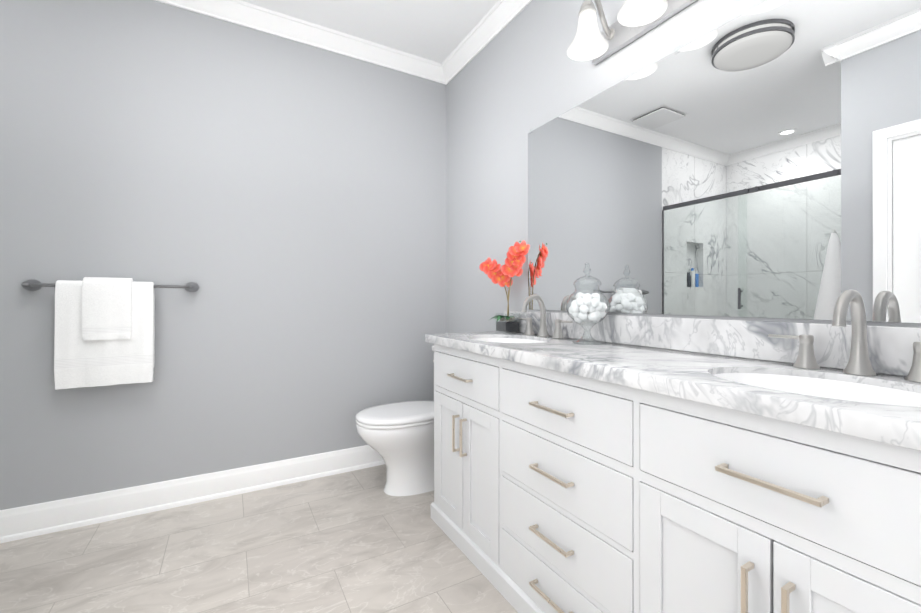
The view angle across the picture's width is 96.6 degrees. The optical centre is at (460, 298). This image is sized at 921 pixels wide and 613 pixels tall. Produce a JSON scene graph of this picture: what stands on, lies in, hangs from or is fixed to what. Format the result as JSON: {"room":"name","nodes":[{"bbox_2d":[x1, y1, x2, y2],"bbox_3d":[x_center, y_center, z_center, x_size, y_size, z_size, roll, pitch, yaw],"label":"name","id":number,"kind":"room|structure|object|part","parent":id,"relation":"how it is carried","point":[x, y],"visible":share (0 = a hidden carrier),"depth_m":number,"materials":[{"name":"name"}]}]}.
{"room":"bathroom","nodes":[
{"label":"bathroom","id":0,"kind":"room"},
{"bbox_2d":[0,0,445,509],"bbox_3d":[-1.205,-0.272,2.385,2.478,2.720,0.100,0,0,-29],"label":"wall","id":1,"kind":"structure","parent":0,"point":[280,201],"depth_m":2.23,"materials":[{"name":"paint"}]},
{"bbox_2d":[21,277,198,389],"bbox_3d":[-1.678,0.155,1.995,0.681,0.515,0.113,0,0,-29],"label":"towel rail","id":2,"kind":"object","parent":1,"relation":"attached to","point":[104,331],"visible":1,"depth_m":1.94,"materials":[{"name":"white fabric"}]},
{"bbox_2d":[0,464,517,612],"bbox_3d":[-0.884,1.117,0.613,3.860,0.060,3.500,0,0,-29],"label":"floor","id":3,"kind":"structure","parent":0,"point":[359,541],"depth_m":1.70,"materials":[{"name":"tile"}]},
{"bbox_2d":[0,445,384,542],"bbox_3d":[-1.174,1.019,2.330,2.478,0.138,0.026,0,0,-29],"label":"baseboard","id":4,"kind":"structure","parent":3,"relation":"on","point":[23,522],"depth_m":2.12,"materials":[{"name":"paint"}]},
{"bbox_2d":[355,345,433,495],"bbox_3d":[-0.238,0.696,2.414,0.752,0.785,0.416,0,0,-29],"label":"toilet","id":5,"kind":"object","parent":3,"relation":"on","point":[398,437],"visible":0.54,"depth_m":2.26,"materials":[{"name":"ceramic"}]},
{"bbox_3d":[-0.319,0.651,2.368,0.566,0.032,0.386,0,0,-29],"label":"lid","id":6,"kind":"part","parent":5,"relation":"part of","materials":[{"name":"ceramic"}]},
{"bbox_3d":[-0.321,0.677,2.367,0.558,0.019,0.380,0,0,-29],"label":"seat","id":7,"kind":"part","parent":5,"relation":"part of","materials":[{"name":"ceramic"}]},
{"bbox_2d":[425,339,920,612],"bbox_3d":[0.488,0.652,1.383,0.508,0.870,1.770,0,0,-29],"label":"bathroom vanity","id":8,"kind":"object","parent":3,"relation":"on","point":[640,464],"depth_m":0.97,"materials":[{"name":"paint"}]},
{"bbox_2d":[425,331,920,438],"bbox_3d":[0.493,0.197,1.378,0.504,0.040,1.836,0,0,-29],"label":"countertop","id":9,"kind":"structure","parent":8,"relation":"on","point":[691,372],"depth_m":1.01,"materials":[{"name":"white stone"}]},
{"bbox_2d":[479,240,529,332],"bbox_3d":[0.230,-0.059,2.119,0.166,0.470,0.269,0,0,-29],"label":"potted plant","id":10,"kind":"object","parent":9,"relation":"on","point":[499,274],"visible":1,"depth_m":2.12,"materials":[{"name":"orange plant"}]},
{"bbox_2d":[489,335,540,342],"bbox_3d":[0.212,0.272,1.836,0.328,0.157,0.428,0,0,-29],"label":"sink","id":11,"kind":"object","parent":9,"relation":"in","point":[496,338],"depth_m":2.02,"materials":[{"name":"white ceramic"}]},
{"bbox_2d":[518,294,572,337],"bbox_3d":[0.348,0.078,1.912,0.154,0.198,0.373,0,0,-29],"label":"faucet","id":12,"kind":"object","parent":9,"relation":"on","point":[543,332],"visible":1,"depth_m":1.92,"materials":[{"name":"silver metal"}]},
{"bbox_2d":[566,263,608,344],"bbox_3d":[0.502,0.017,1.626,0.164,0.320,0.164,0,0,-29],"label":"apothecary jar","id":13,"kind":"object","parent":9,"relation":"on","point":[586,307],"visible":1,"depth_m":1.59,"materials":[{"name":"clear glass"}]},
{"bbox_3d":[0.502,-0.098,1.627,0.108,0.091,0.108,0,0,-29],"label":"lid","id":14,"kind":"part","parent":13,"relation":"part of","materials":[{"name":"clear glass"}]},
{"bbox_2d":[721,371,920,406],"bbox_3d":[0.760,0.271,0.865,0.328,0.157,0.428,0,0,-29],"label":"sink","id":15,"kind":"object","parent":9,"relation":"in","point":[902,396],"depth_m":0.97,"materials":[{"name":"white ceramic"}]},
{"bbox_2d":[768,289,920,381],"bbox_3d":[0.896,0.077,0.941,0.154,0.198,0.373,0,0,-29],"label":"faucet","id":16,"kind":"object","parent":9,"relation":"on","point":[859,363],"visible":1,"depth_m":0.95,"materials":[{"name":"silver metal"}]},
{"bbox_2d":[242,0,497,63],"bbox_3d":[-0.884,-1.663,0.616,3.860,0.060,3.500,0,0,-29],"label":"ceiling","id":17,"kind":"structure","parent":0,"point":[438,31],"depth_m":2.39,"materials":[{"name":"paint"}]},
{"bbox_2d":[155,0,450,84],"bbox_3d":[-1.676,-1.586,2.018,3.660,0.093,0.078,0,0,-29],"label":"crown molding","id":18,"kind":"structure","parent":17,"relation":"attached to","point":[239,12],"depth_m":2.46,"materials":[{"name":"paint"}]},
{"bbox_2d":[439,0,531,79],"bbox_3d":[0.698,-1.586,1.457,0.078,0.093,3.210,0,0,-29],"label":"crown molding","id":19,"kind":"structure","parent":17,"relation":"attached to","point":[498,17],"depth_m":2.46,"materials":[{"name":"paint"}]},
{"bbox_2d":[446,0,920,332],"bbox_3d":[0.753,-0.273,1.538,0.100,2.720,3.500,0,0,-29],"label":"wall","id":20,"kind":"structure","parent":0,"point":[516,80],"depth_m":2.27,"materials":[{"name":"paint"}]},
{"bbox_2d":[567,0,696,64],"bbox_3d":[0.701,-1.082,1.291,0.231,0.235,0.920,0,0,-29],"label":"sconce","id":21,"kind":"object","parent":20,"relation":"attached to","point":[636,19],"visible":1,"depth_m":1.55,"materials":[{"name":"white glass"}]},
{"bbox_3d":[0.711,-1.121,1.297,0.166,0.158,0.788,0,0,-29],"label":"arm","id":22,"kind":"part","parent":21,"relation":"part of"},
{"bbox_2d":[528,0,920,322],"bbox_3d":[0.753,-0.403,1.427,0.006,0.916,1.625,0,0,-29],"label":"mirror glass","id":23,"kind":"object","parent":20,"relation":"attached to","point":[762,160],"visible":1,"depth_m":1.22,"materials":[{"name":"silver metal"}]},
{"bbox_2d":[505,311,920,374],"bbox_3d":[0.704,0.121,1.497,0.021,0.112,1.836,0,0,-29],"label":"backsplash","id":24,"kind":"structure","parent":0,"relation":"attached to","point":[890,348],"depth_m":1.22,"materials":[{"name":"white stone"}]}
]}

